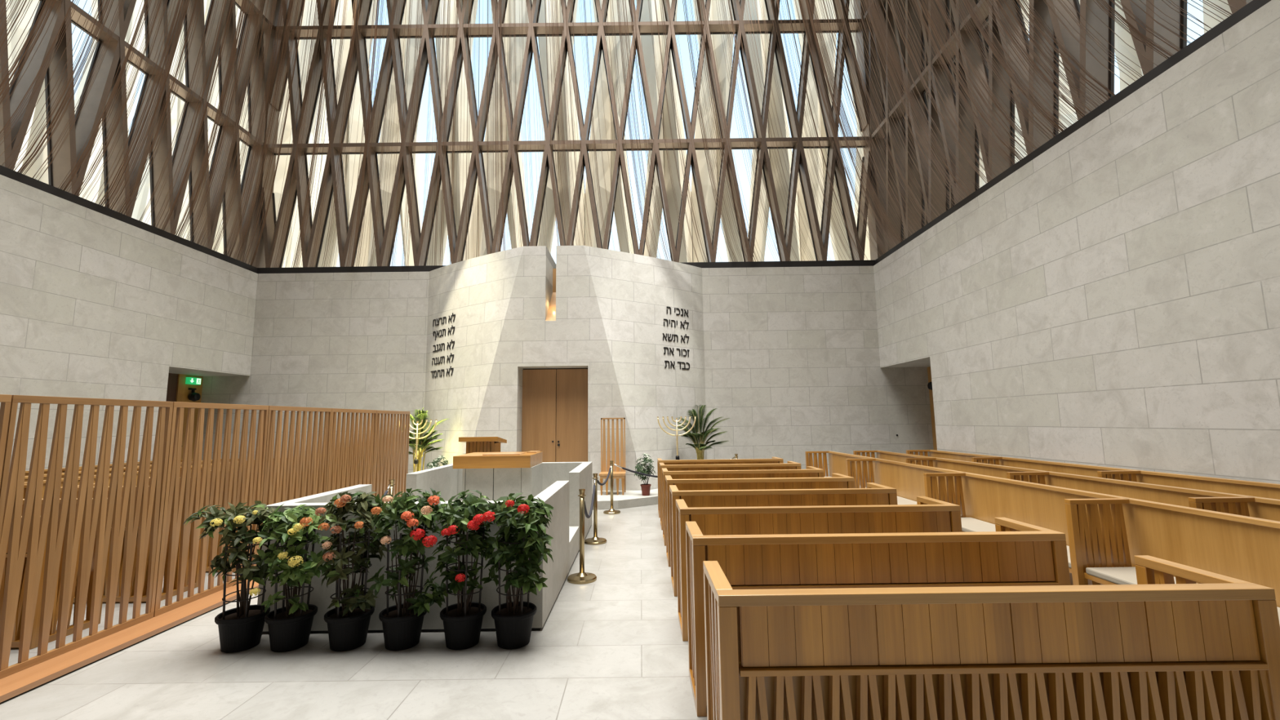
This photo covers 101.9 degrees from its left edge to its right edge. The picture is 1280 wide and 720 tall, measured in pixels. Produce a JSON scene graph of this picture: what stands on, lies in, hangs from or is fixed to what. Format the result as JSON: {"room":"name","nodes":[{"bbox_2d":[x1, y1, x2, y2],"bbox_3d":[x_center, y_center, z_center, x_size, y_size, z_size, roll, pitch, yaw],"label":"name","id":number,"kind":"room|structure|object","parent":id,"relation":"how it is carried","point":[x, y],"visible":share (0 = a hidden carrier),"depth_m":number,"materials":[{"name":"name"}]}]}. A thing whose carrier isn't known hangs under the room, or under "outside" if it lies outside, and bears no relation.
{"room":"house of worship","nodes":[
{"label":"house of worship","id":0,"kind":"room"},
{"bbox_2d":[0,174,257,471],"bbox_3d":[-10.882,-0.491,4.832,1.450,5.680,17.450,-1,-7,0],"label":"wall","id":1,"kind":"structure","parent":0,"point":[94,304],"depth_m":9.81,"materials":[{"name":"stone"}]},
{"bbox_2d":[0,164,257,273],"bbox_3d":[-10.619,-3.394,5.224,0.650,0.210,17.550,-1,-7,0],"label":"trim","id":2,"kind":"structure","parent":1,"relation":"attached to","point":[5,171],"depth_m":10.15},
{"bbox_2d":[0,0,61,111],"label":"curtain","id":3,"kind":"object","parent":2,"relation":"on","point":[47,2],"depth_m":7.66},
{"bbox_2d":[0,0,79,145],"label":"curtain","id":4,"kind":"object","parent":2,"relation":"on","point":[72,2],"depth_m":7.96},
{"bbox_2d":[1,0,113,174],"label":"curtain","id":5,"kind":"object","parent":2,"relation":"on","point":[73,82],"depth_m":8.34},
{"bbox_2d":[32,0,124,180],"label":"curtain","id":6,"kind":"object","parent":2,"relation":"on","point":[119,0],"depth_m":8.55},
{"bbox_2d":[57,0,167,199],"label":"curtain","id":7,"kind":"object","parent":2,"relation":"on","point":[122,70],"depth_m":9.00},
{"bbox_2d":[91,0,202,215],"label":"curtain","id":8,"kind":"object","parent":2,"relation":"on","point":[178,4],"depth_m":9.58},
{"bbox_2d":[139,0,218,222],"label":"curtain","id":9,"kind":"object","parent":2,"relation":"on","point":[212,0],"depth_m":10.04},
{"bbox_2d":[152,0,235,231],"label":"curtain","id":10,"kind":"object","parent":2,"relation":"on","point":[230,7],"depth_m":10.34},
{"bbox_2d":[170,0,276,251],"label":"curtain","id":11,"kind":"object","parent":2,"relation":"on","point":[239,21],"depth_m":10.99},
{"bbox_2d":[222,0,305,265],"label":"curtain","id":12,"kind":"object","parent":2,"relation":"on","point":[291,9],"depth_m":11.92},
{"bbox_2d":[0,0,273,262],"bbox_3d":[-10.736,-7.895,7.350,0.430,9.230,14.870,-1,-7,0],"label":"wooden lattice","id":13,"kind":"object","parent":1,"relation":"in","point":[65,158],"depth_m":11.45,"materials":[{"name":"wood"}]},
{"bbox_2d":[164,373,203,459],"bbox_3d":[-11.384,1.756,12.180,0.130,2.950,2.330,-1,-7,0],"label":"door","id":14,"kind":"structure","parent":1,"relation":"in","point":[178,390],"depth_m":12.92,"materials":[{"name":"brown wood"}]},
{"bbox_2d":[188,387,196,392],"bbox_3d":[-11.311,0.773,13.117,0.100,0.120,0.120,-1,-7,0],"label":"sensor","id":15,"kind":"object","parent":14,"relation":"attached to","point":[193,389],"visible":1,"depth_m":13.10,"materials":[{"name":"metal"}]},
{"bbox_2d":[185,377,201,385],"bbox_3d":[-11.283,0.533,13.135,0.123,0.170,0.340,-1,-7,0],"label":"exit sign","id":16,"kind":"object","parent":14,"relation":"attached to","point":[189,380],"visible":1,"depth_m":13.06,"materials":[{"name":"green"}]},
{"bbox_2d":[188,392,200,401],"bbox_3d":[-11.274,0.931,13.098,0.270,0.230,0.226,-1,-7,0],"label":"wall speaker","id":17,"kind":"object","parent":14,"relation":"attached to","point":[193,397],"visible":1,"depth_m":13.03,"materials":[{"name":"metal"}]},
{"bbox_2d":[5,0,333,267],"bbox_3d":[-17.989,-9.302,14.414,0.900,26.400,30.776,-1,-7,0],"label":"wall","id":18,"kind":"structure","parent":0,"point":[144,197],"depth_m":18.17,"materials":[{"name":"glass"}]},
{"bbox_2d":[0,0,32,57],"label":"curtain","id":19,"kind":"object","parent":18,"relation":"on","point":[12,25],"depth_m":7.41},
{"bbox_2d":[264,604,317,652],"bbox_3d":[-2.644,2.034,3.933,0.336,0.248,0.336,-1,-7,0],"label":"pot","id":20,"kind":"object","parent":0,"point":[286,632],"depth_m":3.84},
{"bbox_2d":[0,495,706,719],"bbox_3d":[-1.969,2.445,5.152,20.000,0.300,19.200,-1,-7,0],"label":"floor","id":21,"kind":"structure","parent":0,"point":[612,646],"depth_m":3.50,"materials":[{"name":"stone"}]},
{"bbox_2d":[0,394,11,485],"bbox_3d":[-4.152,1.067,2.735,0.030,1.825,1.185,-1,-7,0],"label":"slatted screen","id":22,"kind":"object","parent":21,"relation":"on","point":[5,399],"visible":1,"depth_m":3.38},
{"bbox_2d":[0,515,106,649],"bbox_3d":[-5.678,1.742,4.218,2.170,0.970,0.512,-1,-7,0],"label":"bench","id":23,"kind":"object","parent":21,"relation":"on","point":[16,633],"visible":0.16,"depth_m":4.03,"materials":[{"name":"brown wood"}]},
{"bbox_2d":[0,395,173,679],"bbox_3d":[-4.150,1.207,3.919,0.030,1.825,1.185,-1,-7,0],"label":"slatted screen","id":24,"kind":"object","parent":21,"relation":"on","point":[132,508],"visible":1,"depth_m":3.82,"materials":[{"name":"wood"}]},
{"bbox_2d":[25,458,192,475],"bbox_3d":[-9.773,1.971,5.723,0.555,0.970,10.600,-1,-7,0],"label":"pew","id":25,"kind":"object","parent":21,"relation":"on","point":[138,463],"visible":0.09,"depth_m":9.26,"materials":[{"name":"brown wood"}]},
{"bbox_2d":[21,497,202,602],"bbox_3d":[-5.677,1.860,5.216,2.170,0.970,0.512,-1,-7,0],"label":"bench","id":26,"kind":"object","parent":21,"relation":"on","point":[145,580],"visible":0.04,"depth_m":5.00,"materials":[{"name":"brown wood"}]},
{"bbox_2d":[0,579,258,703],"bbox_3d":[-4.039,2.275,4.984,0.365,0.050,8.420,-1,-7,0],"label":"plinth","id":27,"kind":"object","parent":21,"relation":"on","point":[12,686],"visible":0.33,"depth_m":3.84,"materials":[{"name":"brown wood"}]},
{"bbox_2d":[24,458,239,482],"bbox_3d":[-8.653,1.957,5.723,0.555,0.970,10.600,-1,-7,0],"label":"pew","id":28,"kind":"object","parent":21,"relation":"on","point":[110,469],"visible":0.02,"depth_m":8.45,"materials":[{"name":"brown wood"}]},
{"bbox_2d":[22,457,287,498],"bbox_3d":[-7.633,1.944,5.723,0.555,0.970,10.600,-1,-7,0],"label":"pew","id":29,"kind":"object","parent":21,"relation":"on","point":[95,476],"visible":0.02,"depth_m":7.47,"materials":[{"name":"brown wood"}]},
{"bbox_2d":[59,483,253,572],"bbox_3d":[-5.675,1.977,6.214,2.170,0.970,0.512,-1,-7,0],"label":"bench","id":30,"kind":"object","parent":21,"relation":"on","point":[218,548],"visible":0.06,"depth_m":5.96,"materials":[{"name":"brown wood"}]},
{"bbox_2d":[153,401,268,617],"bbox_3d":[-4.148,1.346,5.104,0.030,1.825,1.185,-1,-7,0],"label":"slatted screen","id":31,"kind":"object","parent":21,"relation":"on","point":[184,497],"visible":0.88,"depth_m":4.92,"materials":[{"name":"wood"}]},
{"bbox_2d":[182,500,281,653],"bbox_3d":[-3.096,1.626,3.939,0.740,1.070,0.441,-1,-7,0],"label":"potted ixora","id":32,"kind":"object","parent":21,"relation":"on","point":[241,628],"visible":0.87,"depth_m":3.90,"materials":[{"name":"plant"}]},
{"bbox_2d":[214,604,270,653],"bbox_3d":[-3.014,2.038,3.933,0.336,0.248,0.336,-1,-7,0],"label":"pot","id":33,"kind":"object","parent":32,"relation":"on","point":[238,630],"depth_m":3.84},
{"bbox_2d":[248,503,334,652],"bbox_3d":[-2.627,1.628,3.931,0.570,1.053,0.477,-1,-7,0],"label":"potted ixora","id":34,"kind":"object","parent":21,"relation":"on","point":[290,626],"visible":0.98,"depth_m":3.86,"materials":[{"name":"plant"}]},
{"bbox_2d":[258,405,332,549],"bbox_3d":[-4.146,1.486,6.289,0.030,1.825,1.185,-1,-7,0],"label":"slatted screen","id":35,"kind":"object","parent":21,"relation":"on","point":[304,473],"visible":0.58,"depth_m":6.26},
{"bbox_2d":[315,490,386,651],"bbox_3d":[-2.185,1.577,3.951,0.507,1.147,0.523,2,-7,-23],"label":"potted ixora","id":36,"kind":"object","parent":21,"relation":"on","point":[348,624],"visible":0.98,"depth_m":3.89,"materials":[{"name":"plant"}]},
{"bbox_2d":[324,604,374,651],"bbox_3d":[-2.204,2.028,3.933,0.336,0.248,0.336,-1,-7,0],"label":"pot","id":37,"kind":"object","parent":36,"relation":"on","point":[348,631],"depth_m":3.83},
{"bbox_2d":[327,408,377,497],"bbox_3d":[-4.145,1.625,7.474,0.030,1.825,1.185,-1,-7,0],"label":"slatted screen","id":38,"kind":"object","parent":21,"relation":"on","point":[351,464],"visible":0.61,"depth_m":7.46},
{"bbox_2d":[387,479,395,502],"bbox_3d":[-3.245,2.028,6.744,0.310,0.933,0.310,-1,-7,0],"label":"stanchion","id":39,"kind":"object","parent":21,"relation":"on","point":[391,481],"visible":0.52,"depth_m":6.77,"materials":[{"name":"gold metal"}]},
{"bbox_2d":[382,484,391,497],"bbox_3d":[-3.259,1.712,6.162,0.034,0.326,1.158,-1,-7,1],"label":"rope","id":40,"kind":"object","parent":39,"relation":"hanging from","point":[388,486],"visible":0.14,"depth_m":6.66,"materials":[{"name":"grey fabric"}]},
{"bbox_2d":[373,409,409,499],"bbox_3d":[-4.143,1.765,8.659,0.030,1.825,1.185,-1,-7,0],"label":"slatted screen","id":41,"kind":"object","parent":21,"relation":"on","point":[392,451],"visible":0.57,"depth_m":8.65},
{"bbox_2d":[366,488,446,650],"bbox_3d":[-1.796,1.564,3.933,0.654,1.159,0.449,-1,-7,0],"label":"potted ixora","id":42,"kind":"object","parent":21,"relation":"on","point":[402,623],"visible":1,"depth_m":3.87,"materials":[{"name":"plant"}]},
{"bbox_2d":[378,603,426,650],"bbox_3d":[-1.794,2.023,3.933,0.336,0.248,0.336,-1,-7,0],"label":"pot","id":43,"kind":"object","parent":42,"relation":"on","point":[402,630],"depth_m":3.83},
{"bbox_2d":[257,462,592,633],"bbox_3d":[-1.926,1.928,6.331,2.290,1.000,4.300,-1,-7,0],"label":"enclosure","id":44,"kind":"object","parent":21,"relation":"on","point":[562,482],"visible":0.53,"depth_m":4.25,"materials":[{"name":"stone"}]},
{"bbox_2d":[453,450,542,501],"bbox_3d":[-2.022,1.797,7.514,1.070,0.900,0.900,-1,-7,0],"label":"table","id":45,"kind":"object","parent":44,"relation":"on","point":[495,475],"visible":0.61,"depth_m":7.16,"materials":[{"name":"brown wood"}]},
{"bbox_2d":[458,436,506,453],"bbox_3d":[-2.849,2.096,9.404,0.690,1.410,0.640,-1,-7,0],"label":"lectern","id":46,"kind":"object","parent":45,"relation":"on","point":[477,444],"visible":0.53,"depth_m":9.23,"materials":[{"name":"brown wood"}]},
{"bbox_2d":[422,489,501,649],"bbox_3d":[-1.338,1.567,3.936,0.634,1.143,0.458,-1,-7,0],"label":"potted ixora","id":47,"kind":"object","parent":21,"relation":"on","point":[462,621],"visible":0.96,"depth_m":3.89,"materials":[{"name":"plant"}]},
{"bbox_2d":[440,601,486,649],"bbox_3d":[-1.339,2.017,3.933,0.336,0.248,0.336,-1,-7,0],"label":"pot","id":48,"kind":"object","parent":47,"relation":"on","point":[462,628],"depth_m":3.83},
{"bbox_2d":[482,493,553,649],"bbox_3d":[-0.936,1.580,3.947,0.547,1.109,0.479,-1,-7,0],"label":"potted ixora","id":49,"kind":"object","parent":21,"relation":"on","point":[513,620],"visible":1,"depth_m":3.88,"materials":[{"name":"plant"}]},
{"bbox_2d":[491,601,536,649],"bbox_3d":[-0.955,2.012,3.933,0.336,0.248,0.336,-1,-7,0],"label":"pot","id":50,"kind":"object","parent":49,"relation":"on","point":[513,625],"depth_m":3.83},
{"bbox_2d":[567,488,596,584],"bbox_3d":[-0.617,1.850,5.522,0.310,0.933,0.310,-1,-7,0],"label":"stanchion","id":51,"kind":"object","parent":21,"relation":"on","point":[582,577],"visible":1,"depth_m":5.48,"materials":[{"name":"gold metal"}]},
{"bbox_2d":[584,478,595,518],"bbox_3d":[-0.621,1.735,6.392,0.034,0.387,1.627,-1,-7,0],"label":"rope","id":52,"kind":"object","parent":51,"relation":"hanging from","point":[588,516],"visible":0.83,"depth_m":6.70,"materials":[{"name":"grey fabric"}]},
{"bbox_2d":[584,473,606,545],"bbox_3d":[-0.619,2.049,7.211,0.310,0.933,0.310,-1,-7,0],"label":"stanchion","id":53,"kind":"object","parent":21,"relation":"on","point":[595,540],"visible":0.97,"depth_m":7.17,"materials":[{"name":"gold metal"}]},
{"bbox_2d":[597,464,612,485],"bbox_3d":[-0.574,1.888,8.387,0.034,0.229,2.220,-1,-7,2],"label":"rope","id":54,"kind":"object","parent":53,"relation":"hanging from","point":[610,468],"visible":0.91,"depth_m":8.64,"materials":[{"name":"black fabric"}]},
{"bbox_2d":[603,460,620,514],"bbox_3d":[-0.516,2.317,9.495,0.310,0.933,0.310,-1,-7,0],"label":"stanchion","id":55,"kind":"object","parent":21,"relation":"on","point":[611,511],"visible":0.98,"depth_m":9.45,"materials":[{"name":"gold metal"}]},
{"bbox_2d":[613,456,734,477],"bbox_3d":[0.767,2.153,10.262,2.903,0.349,0.034,3,-8,-31],"label":"rope","id":56,"kind":"object","parent":55,"relation":"hanging from","point":[623,468],"visible":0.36,"depth_m":9.76,"materials":[{"name":"black fabric"}]},
{"bbox_2d":[592,488,657,509],"bbox_3d":[-1.913,2.945,11.372,7.100,0.160,3.311,-1,-7,0],"label":"platform","id":57,"kind":"object","parent":21,"relation":"on","point":[630,499],"visible":0.15,"depth_m":10.18,"materials":[{"name":"stone"}]},
{"bbox_2d":[399,419,436,471],"bbox_3d":[-4.694,2.048,10.892,0.826,1.580,0.300,-1,-7,0],"label":"candelabrum","id":58,"kind":"object","parent":57,"relation":"on","point":[415,460],"visible":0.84,"depth_m":10.94,"materials":[{"name":"gold metal"}]},
{"bbox_2d":[389,407,447,472],"bbox_3d":[-4.958,2.002,11.682,1.363,1.863,0.963,-2,-7,11],"label":"potted palm","id":59,"kind":"object","parent":57,"relation":"on","point":[424,444],"visible":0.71,"depth_m":11.60,"materials":[{"name":"plant"}]},
{"bbox_2d":[426,455,448,469],"bbox_3d":[-4.156,2.373,10.604,0.453,0.853,0.396,-1,-7,0],"label":"bush","id":60,"kind":"object","parent":57,"relation":"on","point":[433,464],"visible":0.37,"depth_m":10.58,"materials":[{"name":"green plant"}]},
{"bbox_2d":[599,417,626,495],"bbox_3d":[-0.575,2.001,10.897,0.540,1.570,0.470,-1,-7,0],"label":"chair","id":61,"kind":"object","parent":57,"relation":"on","point":[605,466],"visible":0.91,"depth_m":11.09,"materials":[{"name":"brown wood"}]},
{"bbox_2d":[634,453,655,495],"bbox_3d":[0.100,2.326,10.583,0.433,0.834,0.374,-1,-7,0],"label":"bush","id":62,"kind":"object","parent":57,"relation":"on","point":[646,488],"visible":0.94,"depth_m":10.51,"materials":[{"name":"green plant"}]},
{"bbox_2d":[640,484,651,495],"bbox_3d":[0.118,2.631,10.524,0.216,0.215,0.216,-1,-7,0],"label":"pot","id":63,"kind":"object","parent":62,"relation":"on","point":[646,488],"depth_m":10.45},
{"bbox_2d":[657,416,696,459],"bbox_3d":[0.785,1.978,10.892,0.826,1.580,0.300,-1,-7,0],"label":"candelabrum","id":64,"kind":"object","parent":57,"relation":"on","point":[676,421],"visible":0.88,"depth_m":10.95,"materials":[{"name":"gold metal"}]},
{"bbox_2d":[675,404,730,459],"bbox_3d":[1.402,1.940,11.773,1.332,1.848,0.879,-3,-7,19],"label":"potted palm","id":65,"kind":"object","parent":57,"relation":"on","point":[700,446],"visible":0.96,"depth_m":11.81,"materials":[{"name":"plant"}]},
{"bbox_2d":[657,457,783,517],"bbox_3d":[1.409,2.240,9.208,2.170,0.970,0.512,-1,-7,0],"label":"bench","id":66,"kind":"object","parent":21,"relation":"on","point":[775,460],"visible":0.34,"depth_m":9.01,"materials":[{"name":"brown wood"}]},
{"bbox_2d":[659,461,801,529],"bbox_3d":[1.407,2.123,8.210,2.170,0.970,0.512,-1,-7,0],"label":"bench","id":67,"kind":"object","parent":21,"relation":"on","point":[791,464],"visible":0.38,"depth_m":8.02,"materials":[{"name":"brown wood"}]},
{"bbox_2d":[662,466,824,546],"bbox_3d":[1.405,2.005,7.212,2.170,0.970,0.512,-1,-7,0],"label":"bench","id":68,"kind":"object","parent":21,"relation":"on","point":[811,472],"visible":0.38,"depth_m":7.02,"materials":[{"name":"brown wood"}]},
{"bbox_2d":[665,473,854,566],"bbox_3d":[1.404,1.888,6.214,2.170,0.970,0.512,-1,-7,0],"label":"bench","id":69,"kind":"object","parent":21,"relation":"on","point":[837,480],"visible":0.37,"depth_m":6.02,"materials":[{"name":"brown wood"}]},
{"bbox_2d":[669,482,897,596],"bbox_3d":[1.403,1.770,5.216,2.170,0.970,0.512,-1,-7,0],"label":"bench","id":70,"kind":"object","parent":21,"relation":"on","point":[875,494],"visible":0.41,"depth_m":5.02,"materials":[{"name":"brown wood"}]},
{"bbox_2d":[675,496,962,640],"bbox_3d":[1.401,1.652,4.218,2.170,0.970,0.512,-1,-7,0],"label":"bench","id":71,"kind":"object","parent":21,"relation":"on","point":[929,514],"visible":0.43,"depth_m":4.02,"materials":[{"name":"brown wood"}]},
{"bbox_2d":[685,517,1071,716],"bbox_3d":[1.400,1.535,3.220,2.170,0.970,0.512,-1,-7,0],"label":"bench","id":72,"kind":"object","parent":21,"relation":"on","point":[1018,553],"visible":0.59,"depth_m":3.02,"materials":[{"name":"brown wood"}]},
{"bbox_2d":[702,555,1279,719],"bbox_3d":[1.398,1.417,2.221,2.170,0.970,0.512,-1,-7,0],"label":"bench","id":73,"kind":"object","parent":21,"relation":"on","point":[1157,647],"visible":1,"depth_m":2.02,"materials":[{"name":"brown wood"}]},
{"bbox_2d":[804,450,1279,624],"bbox_3d":[3.781,1.800,5.723,0.555,0.970,10.600,-1,-7,0],"label":"pew","id":74,"kind":"object","parent":21,"relation":"on","point":[1104,533],"visible":0.61,"depth_m":4.20,"materials":[{"name":"brown wood"}]},
{"bbox_2d":[897,496,961,517],"bbox_3d":[3.773,2.073,7.529,0.443,0.050,2.350,-1,-7,0],"label":"seat cushion","id":75,"kind":"object","parent":74,"relation":"on","point":[900,500],"depth_m":7.56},
{"bbox_2d":[960,517,1071,568],"bbox_3d":[3.770,1.804,5.249,0.443,0.050,2.040,-1,-7,0],"label":"seat cushion","id":76,"kind":"object","parent":74,"relation":"on","point":[968,524],"depth_m":5.75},
{"bbox_2d":[1085,566,1279,624],"bbox_3d":[3.765,1.459,2.320,0.443,0.050,3.660,-1,-7,0],"label":"seat cushion","id":77,"kind":"object","parent":74,"relation":"on","point":[1108,575],"depth_m":3.97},
{"bbox_2d":[853,450,1279,521],"bbox_3d":[4.801,1.787,5.723,0.555,0.970,10.600,-1,-7,0],"label":"pew","id":78,"kind":"object","parent":21,"relation":"on","point":[1263,508],"visible":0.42,"depth_m":5.44,"materials":[{"name":"brown wood"}]},
{"bbox_2d":[906,449,1279,499],"bbox_3d":[5.920,1.772,5.723,0.555,0.970,10.600,-1,-7,0],"label":"pew","id":79,"kind":"object","parent":21,"relation":"on","point":[1259,489],"visible":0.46,"depth_m":6.34,"materials":[{"name":"brown wood"}]},
{"bbox_2d":[200,245,933,490],"bbox_3d":[-1.946,0.326,12.727,19.300,5.680,2.250,-1,-7,0],"label":"wall","id":80,"kind":"structure","parent":0,"point":[790,355],"depth_m":13.38,"materials":[{"name":"stone"}]},
{"bbox_2d":[243,0,283,267],"bbox_3d":[-10.710,-7.010,14.858,0.440,9.230,0.440,-1,-7,0],"label":"trim","id":81,"kind":"structure","parent":80,"relation":"attached to","point":[259,261],"depth_m":14.68,"materials":[{"name":"brown wood"}]},
{"bbox_2d":[431,366,453,377],"bbox_3d":[-4.925,0.302,12.866,1.153,0.230,0.033,-7,-9,42],"label":"hebrew lettering","id":82,"kind":"object","parent":80,"relation":"attached to","point":[450,368],"visible":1,"depth_m":12.83},
{"bbox_2d":[431,352,453,364],"bbox_3d":[-4.915,-0.025,12.910,1.073,0.230,0.030,-7,-9,41],"label":"hebrew lettering","id":83,"kind":"object","parent":80,"relation":"attached to","point":[448,357],"visible":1,"depth_m":12.89},
{"bbox_2d":[432,324,454,340],"bbox_3d":[-4.941,-0.677,13.040,1.036,0.299,0.028,-6,-9,39],"label":"hebrew lettering","id":84,"kind":"object","parent":80,"relation":"attached to","point":[449,331],"visible":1,"depth_m":13.04},
{"bbox_2d":[432,339,454,352],"bbox_3d":[-4.914,-0.354,12.963,1.040,0.232,0.029,-6,-9,40],"label":"hebrew lettering","id":85,"kind":"object","parent":80,"relation":"attached to","point":[453,342],"visible":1,"depth_m":12.96},
{"bbox_2d":[432,312,455,326],"bbox_3d":[-4.958,-1.020,13.106,1.046,0.230,0.028,-6,-9,39],"label":"hebrew lettering","id":86,"kind":"object","parent":80,"relation":"attached to","point":[454,315],"visible":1,"depth_m":13.08},
{"bbox_2d":[545,268,555,320],"bbox_3d":[-2.030,-1.577,12.297,0.236,1.500,0.950,-1,-7,0],"label":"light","id":87,"kind":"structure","parent":80,"relation":"attached to","point":[551,315],"depth_m":12.30,"materials":[{"name":"gold metal"}]},
{"bbox_2d":[521,368,587,462],"bbox_3d":[-1.929,1.634,11.951,1.570,2.900,0.125,-1,-7,0],"label":"door","id":88,"kind":"structure","parent":80,"relation":"in","point":[554,415],"depth_m":11.97,"materials":[{"name":"brown wood"}]},
{"bbox_2d":[257,260,875,273],"bbox_3d":[-1.981,-2.438,14.261,17.800,0.210,0.650,-1,-7,0],"label":"trim","id":89,"kind":"structure","parent":80,"relation":"on","point":[815,263],"depth_m":13.94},
{"bbox_2d":[265,0,325,267],"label":"curtain","id":90,"kind":"object","parent":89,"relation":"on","point":[313,51],"depth_m":12.30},
{"bbox_2d":[291,0,347,267],"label":"curtain","id":91,"kind":"object","parent":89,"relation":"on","point":[331,15],"depth_m":12.33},
{"bbox_2d":[321,0,364,266],"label":"curtain","id":92,"kind":"object","parent":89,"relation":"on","point":[338,175],"depth_m":12.30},
{"bbox_2d":[346,0,387,266],"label":"curtain","id":93,"kind":"object","parent":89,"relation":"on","point":[378,4],"depth_m":12.32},
{"bbox_2d":[369,0,413,266],"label":"curtain","id":94,"kind":"object","parent":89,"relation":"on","point":[409,21],"depth_m":12.31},
{"bbox_2d":[400,0,422,266],"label":"curtain","id":95,"kind":"object","parent":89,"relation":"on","point":[418,13],"depth_m":12.34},
{"bbox_2d":[423,0,483,265],"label":"curtain","id":96,"kind":"object","parent":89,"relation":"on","point":[449,1],"depth_m":12.20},
{"bbox_2d":[486,0,540,254],"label":"curtain","id":97,"kind":"object","parent":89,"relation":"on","point":[500,15],"depth_m":12.24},
{"bbox_2d":[682,0,764,262],"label":"curtain","id":98,"kind":"object","parent":89,"relation":"on","point":[698,2],"depth_m":12.34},
{"bbox_2d":[715,0,790,261],"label":"curtain","id":99,"kind":"object","parent":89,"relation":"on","point":[740,73],"depth_m":12.33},
{"bbox_2d":[740,0,831,261],"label":"curtain","id":100,"kind":"object","parent":89,"relation":"on","point":[743,0],"depth_m":12.35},
{"bbox_2d":[768,0,868,260],"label":"curtain","id":101,"kind":"object","parent":89,"relation":"on","point":[779,9],"depth_m":12.34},
{"bbox_2d":[261,0,871,267],"bbox_3d":[-2.040,-7.118,14.873,17.090,9.230,0.430,-1,-7,0],"label":"wooden lattice","id":102,"kind":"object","parent":80,"relation":"in","point":[426,37],"depth_m":14.70,"materials":[{"name":"wood"}]},
{"bbox_2d":[662,333,688,342],"bbox_3d":[0.903,-0.564,12.903,0.914,0.230,0.029,5,-9,-39],"label":"hebrew lettering","id":103,"kind":"object","parent":80,"relation":"attached to","point":[664,335],"visible":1,"depth_m":12.85},
{"bbox_2d":[663,318,688,328],"bbox_3d":[0.916,-0.920,12.980,0.868,0.230,0.027,5,-9,-38],"label":"hebrew lettering","id":104,"kind":"object","parent":80,"relation":"attached to","point":[685,322],"visible":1,"depth_m":12.93},
{"bbox_2d":[663,346,689,356],"bbox_3d":[0.914,-0.198,12.843,0.900,0.181,0.029,5,-9,-40],"label":"hebrew lettering","id":105,"kind":"object","parent":80,"relation":"attached to","point":[664,348],"visible":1,"depth_m":12.81},
{"bbox_2d":[664,360,689,369],"bbox_3d":[0.928,0.129,12.790,0.891,0.181,0.028,5,-9,-41],"label":"hebrew lettering","id":106,"kind":"object","parent":80,"relation":"attached to","point":[666,362],"visible":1,"depth_m":12.71},
{"bbox_2d":[666,306,688,316],"bbox_3d":[0.950,-1.214,13.061,0.748,0.181,0.025,5,-9,-38],"label":"hebrew lettering","id":107,"kind":"object","parent":80,"relation":"attached to","point":[675,308],"visible":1,"depth_m":13.08},
{"bbox_2d":[853,0,885,260],"bbox_3d":[6.629,-7.230,14.858,0.440,9.230,0.440,-1,-7,0],"label":"trim","id":108,"kind":"structure","parent":80,"relation":"attached to","point":[873,255],"depth_m":14.68,"materials":[{"name":"brown wood"}]},
{"bbox_2d":[273,0,870,267],"bbox_3d":[-1.025,-9.099,17.959,23.636,26.400,0.900,-1,-7,0],"label":"window","id":109,"kind":"structure","parent":0,"point":[460,121],"depth_m":17.63,"materials":[{"name":"glass"}]},
{"bbox_2d":[544,0,591,245],"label":"curtain","id":110,"kind":"object","parent":109,"relation":"on","point":[545,1],"depth_m":12.27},
{"bbox_2d":[579,0,608,248],"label":"curtain","id":111,"kind":"object","parent":109,"relation":"on","point":[586,47],"depth_m":12.30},
{"bbox_2d":[601,0,675,262],"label":"curtain","id":112,"kind":"object","parent":109,"relation":"on","point":[630,6],"depth_m":12.32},
{"bbox_2d":[654,0,708,262],"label":"curtain","id":113,"kind":"object","parent":109,"relation":"on","point":[655,0],"depth_m":12.34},
{"bbox_2d":[873,0,1279,484],"bbox_3d":[6.966,-0.717,4.832,1.450,5.680,17.450,-1,-7,0],"label":"wall","id":114,"kind":"structure","parent":0,"point":[1113,300],"depth_m":6.60,"materials":[{"name":"stone"}]},
{"bbox_2d":[927,366,937,450],"bbox_3d":[7.525,1.516,12.180,0.130,2.950,2.330,-1,-7,0],"label":"door","id":115,"kind":"structure","parent":114,"relation":"in","point":[929,372],"depth_m":13.29,"materials":[{"name":"brown wood"}]},
{"bbox_2d":[927,382,932,390],"bbox_3d":[7.394,0.649,13.053,0.270,0.230,0.226,-1,-7,0],"label":"wall speaker","id":116,"kind":"object","parent":115,"relation":"attached to","point":[930,384],"visible":0.42,"depth_m":13.02,"materials":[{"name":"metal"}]},
{"bbox_2d":[862,0,1253,252],"bbox_3d":[6.633,-8.115,7.350,0.430,9.230,14.870,-1,-7,0],"label":"wooden lattice","id":117,"kind":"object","parent":114,"relation":"in","point":[1091,64],"depth_m":10.38,"materials":[{"name":"wood"}]},
{"bbox_2d":[875,0,1271,264],"bbox_3d":[6.630,-3.612,5.224,0.650,0.210,17.550,-1,-7,0],"label":"trim","id":118,"kind":"structure","parent":114,"relation":"attached to","point":[1254,5],"depth_m":7.01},
{"bbox_2d":[795,0,980,256],"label":"curtain","id":119,"kind":"object","parent":118,"relation":"on","point":[807,2],"depth_m":10.79,"materials":[{"name":"fabric"}]},
{"bbox_2d":[887,0,1002,183],"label":"curtain","id":120,"kind":"object","parent":118,"relation":"on","point":[973,166],"depth_m":8.94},
{"bbox_2d":[909,0,1041,165],"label":"curtain","id":121,"kind":"object","parent":118,"relation":"on","point":[1015,153],"depth_m":8.31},
{"bbox_2d":[949,0,1115,141],"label":"curtain","id":122,"kind":"object","parent":118,"relation":"on","point":[1042,111],"depth_m":7.37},
{"bbox_2d":[979,0,1231,186],"bbox_3d":[14.848,-9.741,14.215,0.900,26.400,31.176,-1,-7,0],"label":"wall","id":123,"kind":"structure","parent":0,"point":[1120,46],"depth_m":15.71,"materials":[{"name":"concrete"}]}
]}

